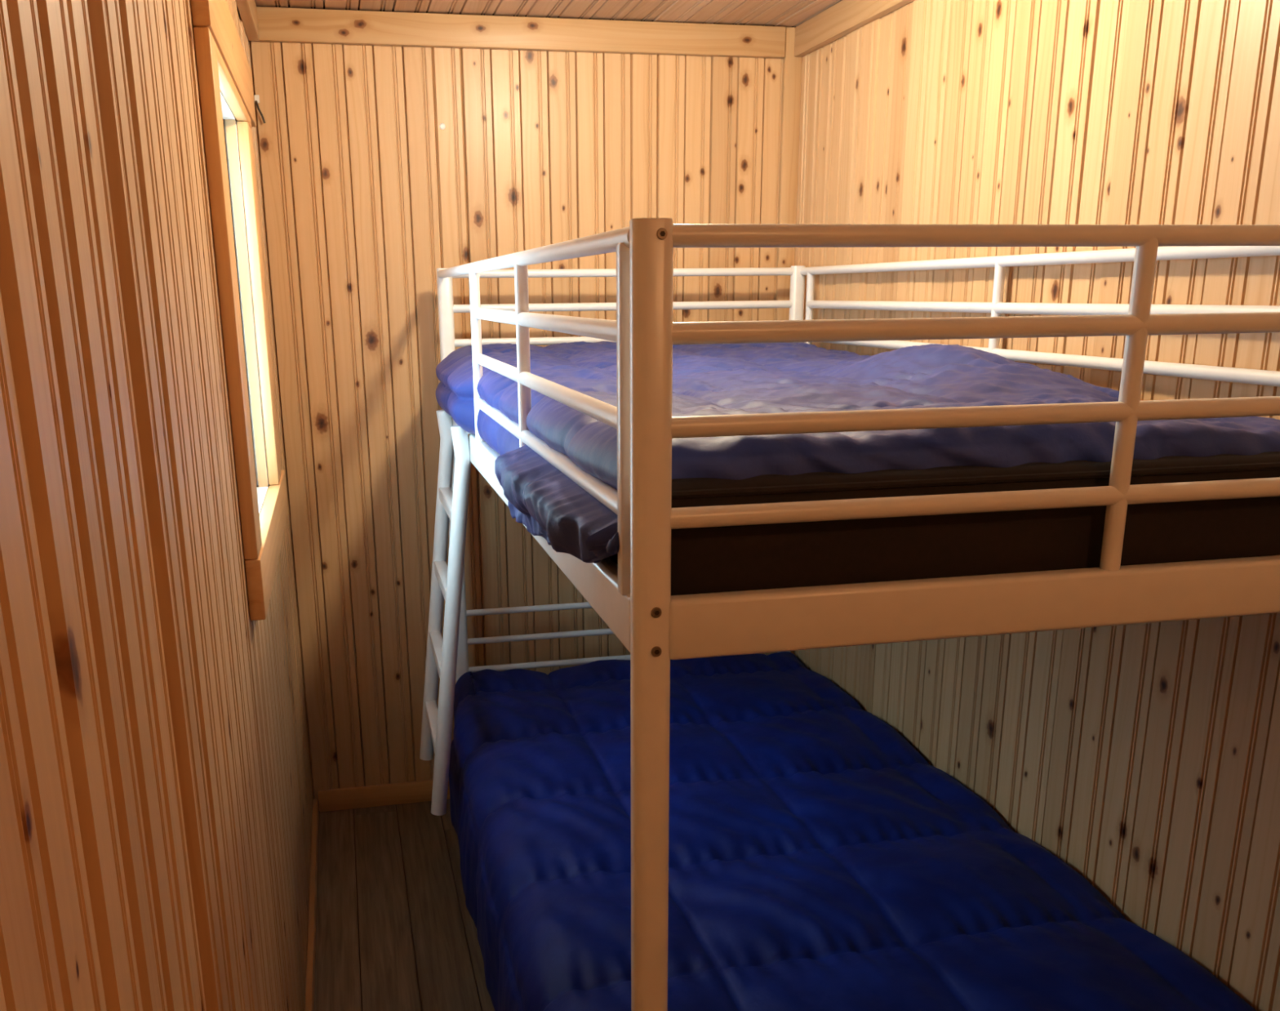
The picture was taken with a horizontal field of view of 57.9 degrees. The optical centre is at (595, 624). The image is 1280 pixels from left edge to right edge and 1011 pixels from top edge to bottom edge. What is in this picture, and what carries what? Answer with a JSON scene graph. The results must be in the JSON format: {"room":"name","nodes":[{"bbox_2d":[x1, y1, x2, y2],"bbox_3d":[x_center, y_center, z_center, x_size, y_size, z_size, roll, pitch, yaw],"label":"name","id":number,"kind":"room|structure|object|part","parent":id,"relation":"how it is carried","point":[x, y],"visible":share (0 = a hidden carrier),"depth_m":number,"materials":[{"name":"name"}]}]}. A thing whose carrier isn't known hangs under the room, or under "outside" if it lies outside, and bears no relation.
{"room":"bunk bedroom","nodes":[
{"label":"bunk bedroom","id":0,"kind":"room"},
{"bbox_2d":[0,0,312,1010],"bbox_3d":[-0.413,0.121,0.956,0.149,2.188,4.422,-4,16,-12],"label":"wall","id":1,"kind":"structure","parent":0,"point":[156,797],"depth_m":0.82,"materials":[{"name":"brown wood"}]},
{"bbox_2d":[190,0,288,620],"bbox_3d":[-0.673,-0.563,2.023,0.159,0.904,0.955,-4,16,-12],"label":"window","id":2,"kind":"structure","parent":1,"relation":"in","point":[224,75],"depth_m":1.70,"materials":[{"name":"brown wood"}]},
{"bbox_3d":[-0.611,-0.951,1.927,0.024,0.106,0.955,-4,16,-12],"label":"head casing","id":3,"kind":"part","parent":2,"relation":"part of","materials":[{"name":"brown wood"}]},
{"bbox_3d":[-0.516,-0.446,1.635,0.020,0.704,0.095,-4,16,-12],"label":"casing","id":4,"kind":"part","parent":2,"relation":"part of","materials":[{"name":"brown wood"}]},
{"bbox_3d":[-0.608,-0.885,1.928,0.020,0.020,0.730,-4,16,-12],"label":"head casing","id":5,"kind":"part","parent":2,"relation":"part of","materials":[{"name":"brown wood"}]},
{"bbox_3d":[-0.670,-0.628,2.312,0.020,0.684,0.120,-4,16,-12],"label":"casing","id":6,"kind":"part","parent":2,"relation":"part of","materials":[{"name":"brown wood"}]},
{"bbox_3d":[-0.658,-0.174,2.025,0.135,0.028,0.652,-4,16,-12],"label":"sill","id":7,"kind":"part","parent":2,"relation":"part of","materials":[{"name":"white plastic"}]},
{"bbox_3d":[-0.599,-0.174,2.135,0.024,0.092,0.925,-4,16,-12],"label":"sill casing","id":8,"kind":"part","parent":2,"relation":"part of","materials":[{"name":"brown wood"}]},
{"bbox_2d":[235,0,259,41],"bbox_3d":[-0.352,-0.846,0.723,0.026,0.076,4.277,-4,16,-12],"label":"trim","id":9,"kind":"structure","parent":1,"relation":"attached to","point":[247,10],"depth_m":2.55,"materials":[{"name":"brown wood"}]},
{"bbox_2d":[305,798,319,1010],"bbox_3d":[-0.338,1.089,1.283,0.014,0.044,4.286,-4,16,-12],"label":"baseboard","id":10,"kind":"structure","parent":1,"relation":"attached to","point":[310,969],"depth_m":2.68,"materials":[{"name":"brown wood"}]},
{"bbox_2d":[314,799,494,1010],"bbox_3d":[0.336,1.117,1.462,1.680,0.120,4.520,-4,16,-12],"label":"floor","id":11,"kind":"structure","parent":0,"point":[396,930],"depth_m":2.74,"materials":[{"name":"wood"}]},
{"bbox_2d":[436,217,1279,1010],"bbox_3d":[0.301,0.059,2.245,0.979,1.482,2.022,-4,16,-12],"label":"bunk bed","id":12,"kind":"object","parent":11,"relation":"on","point":[633,597],"visible":0.6,"depth_m":1.15,"materials":[{"name":"white metal"}]},
{"bbox_2d":[419,408,471,815],"bbox_3d":[-0.351,-0.037,2.696,0.136,0.884,0.384,-4,16,-12],"label":"ladder","id":13,"kind":"object","parent":12,"relation":"attached to","point":[446,580],"visible":0.92,"depth_m":2.60,"materials":[{"name":"white metal"}]},
{"bbox_3d":[-0.369,-0.177,3.084,0.038,1.478,0.029,-4,16,-12],"label":"post","id":14,"kind":"part","parent":12,"relation":"part of","materials":[{"name":"white metal"}]},
{"bbox_3d":[0.090,-0.062,3.222,0.907,0.017,0.017,-4,16,-12],"label":"rail","id":15,"kind":"part","parent":12,"relation":"part of","materials":[{"name":"white metal"}]},
{"bbox_3d":[-0.172,-0.607,1.947,0.020,0.020,1.961,-4,16,-12],"label":"rail","id":16,"kind":"part","parent":12,"relation":"part of","materials":[{"name":"white metal"}]},
{"bbox_3d":[0.083,-0.745,3.026,0.907,0.020,0.020,-4,16,-12],"label":"rail","id":17,"kind":"part","parent":12,"relation":"part of","materials":[{"name":"white metal"}]},
{"bbox_3d":[0.091,0.015,3.244,0.907,0.017,0.017,-4,16,-12],"label":"rail","id":18,"kind":"part","parent":12,"relation":"part of","materials":[{"name":"white metal"}]},
{"bbox_3d":[-0.099,-0.436,1.654,0.020,0.020,1.233,-4,16,-12],"label":"rail","id":19,"kind":"part","parent":12,"relation":"part of","materials":[{"name":"white metal"}]},
{"bbox_3d":[-0.098,-0.355,1.677,0.020,0.020,1.233,-4,16,-12],"label":"rail","id":20,"kind":"part","parent":12,"relation":"part of","materials":[{"name":"white metal"}]},
{"bbox_3d":[-0.097,-0.274,1.700,0.020,0.020,1.233,-4,16,-12],"label":"rail","id":21,"kind":"part","parent":12,"relation":"part of","materials":[{"name":"white metal"}]},
{"bbox_3d":[0.092,0.094,3.267,0.907,0.017,0.017,-4,16,-12],"label":"rail","id":22,"kind":"part","parent":12,"relation":"part of","materials":[{"name":"white metal"}]},
{"bbox_3d":[0.081,-0.906,2.979,0.907,0.020,0.020,-4,16,-12],"label":"rail","id":23,"kind":"part","parent":12,"relation":"part of","materials":[{"name":"white metal"}]},
{"bbox_3d":[0.082,-0.826,3.002,0.907,0.020,0.020,-4,16,-12],"label":"rail","id":24,"kind":"part","parent":12,"relation":"part of","materials":[{"name":"white metal"}]},
{"bbox_3d":[0.057,0.355,1.216,0.038,1.478,0.029,-4,16,-12],"label":"post","id":25,"kind":"part","parent":12,"relation":"part of","materials":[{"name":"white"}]},
{"bbox_2d":[660,231,665,235],"bbox_3d":[0.058,-0.338,1.002,0.005,0.004,0.001,-4,16,-12],"label":"socket","id":26,"kind":"object","parent":12,"relation":"attached to","point":[662,233],"depth_m":1.00,"materials":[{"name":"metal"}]},
{"bbox_3d":[0.546,-0.242,3.275,0.038,1.478,0.029,-4,16,-12],"label":"post","id":27,"kind":"part","parent":12,"relation":"part of","materials":[{"name":"white metal"}]},
{"bbox_2d":[609,451,1279,595],"bbox_3d":[0.298,-0.358,2.130,0.927,0.144,1.956,-4,16,-12],"label":"mattress","id":28,"kind":"object","parent":12,"relation":"on","point":[740,557],"visible":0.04,"depth_m":1.18,"materials":[{"name":"black fabric"}]},
{"bbox_2d":[435,341,1279,563],"bbox_3d":[0.258,-0.396,2.112,0.997,0.231,1.938,-4,16,-12],"label":"comforter","id":29,"kind":"object","parent":28,"relation":"on","point":[752,378],"visible":0.75,"depth_m":1.51,"materials":[{"name":"blue fabric"}]},
{"bbox_3d":[0.509,-0.131,1.181,0.907,0.020,0.020,-4,16,-12],"label":"rail","id":30,"kind":"part","parent":12,"relation":"part of","materials":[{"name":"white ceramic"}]},
{"bbox_3d":[0.509,-0.213,1.158,0.907,0.020,0.020,-4,16,-12],"label":"rail","id":31,"kind":"part","parent":12,"relation":"part of","materials":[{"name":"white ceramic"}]},
{"bbox_3d":[0.507,-0.374,1.111,0.907,0.020,0.020,-4,16,-12],"label":"rail","id":32,"kind":"part","parent":12,"relation":"part of","materials":[{"name":"white metal"}]},
{"bbox_3d":[0.508,-0.293,1.134,0.907,0.020,0.020,-4,16,-12],"label":"rail","id":33,"kind":"part","parent":12,"relation":"part of","materials":[{"name":"white metal"}]},
{"bbox_3d":[0.760,-0.672,2.141,0.020,0.020,1.961,-4,16,-12],"label":"rail","id":34,"kind":"part","parent":12,"relation":"part of","materials":[{"name":"white metal"}]},
{"bbox_3d":[0.764,-0.589,2.152,0.020,0.020,1.882,-4,16,-12],"label":"rail","id":35,"kind":"part","parent":12,"relation":"part of","materials":[{"name":"white metal"}]},
{"bbox_3d":[0.765,-0.508,2.176,0.020,0.020,1.882,-4,16,-12],"label":"rail","id":36,"kind":"part","parent":12,"relation":"part of","materials":[{"name":"white metal"}]},
{"bbox_2d":[248,4,795,810],"bbox_3d":[-0.147,-0.533,3.223,1.680,2.188,0.122,-4,16,-12],"label":"wall","id":37,"kind":"structure","parent":0,"point":[365,194],"depth_m":3.03,"materials":[{"name":"brown wood"}]},
{"bbox_2d":[253,94,265,123],"bbox_3d":[-0.812,-1.246,2.797,0.022,0.065,0.014,-4,16,-12],"label":"wall hook","id":38,"kind":"object","parent":37,"relation":"attached to","point":[256,97],"visible":0.98,"depth_m":2.79,"materials":[{"name":"white plastic"}]},
{"bbox_3d":[-0.818,-1.269,2.794,0.012,0.018,0.005,-4,16,-12],"label":"plate","id":39,"kind":"part","parent":38,"relation":"part of","materials":[{"name":"white plastic"}]},
{"bbox_2d":[317,777,449,811],"bbox_3d":[-0.139,0.458,3.437,1.334,0.064,0.013,-4,16,-12],"label":"baseboard","id":40,"kind":"structure","parent":37,"relation":"attached to","point":[332,799],"depth_m":3.33,"materials":[{"name":"brown wood"}]},
{"bbox_2d":[439,123,445,129],"bbox_3d":[-0.384,-1.249,2.902,0.015,0.015,0.008,-4,16,-12],"label":"plug","id":41,"kind":"object","parent":37,"relation":"attached to","point":[442,126],"visible":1,"depth_m":2.90,"materials":[{"name":"white plastic"}]},
{"bbox_2d":[256,6,785,58],"bbox_3d":[-0.155,-1.470,2.880,1.325,0.072,0.022,-4,16,-12],"label":"trim","id":42,"kind":"structure","parent":37,"relation":"attached to","point":[275,24],"depth_m":2.86,"materials":[{"name":"brown wood"}]},
{"bbox_2d":[764,26,802,654],"bbox_3d":[0.528,-0.556,3.299,0.048,2.076,0.016,-4,16,-12],"label":"trim","id":43,"kind":"structure","parent":37,"relation":"attached to","point":[792,73],"depth_m":3.09,"materials":[{"name":"brown wood"}]},
{"bbox_2d":[254,0,842,27],"bbox_3d":[0.313,-0.996,0.855,1.680,0.120,4.520,-4,16,-12],"label":"ceiling","id":44,"kind":"structure","parent":0,"point":[780,13],"depth_m":2.79,"materials":[{"name":"brown wood"}]},
{"bbox_2d":[791,0,1279,1010],"bbox_3d":[1.076,0.016,1.266,0.123,2.188,4.422,-4,16,-12],"label":"wall","id":45,"kind":"structure","parent":0,"point":[1144,757],"depth_m":1.97,"materials":[{"name":"brown wood"}]},
{"bbox_2d":[794,0,914,57],"bbox_3d":[0.989,-0.944,1.004,0.024,0.070,4.283,-4,16,-12],"label":"trim","id":46,"kind":"structure","parent":45,"relation":"attached to","point":[845,17],"depth_m":2.75,"materials":[{"name":"brown wood"}]},
{"bbox_3d":[0.307,0.481,2.371,0.927,0.144,1.956,-4,16,-12],"label":"mattress","id":47,"kind":"object","parent":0,"visible":0},
{"bbox_2d":[448,651,1256,1010],"bbox_3d":[0.279,0.636,2.410,1.048,0.604,1.981,-4,16,-12],"label":"comforter","id":48,"kind":"object","parent":47,"relation":"on","point":[818,860],"visible":0.93,"depth_m":2.10,"materials":[{"name":"blue fabric"}]}
]}

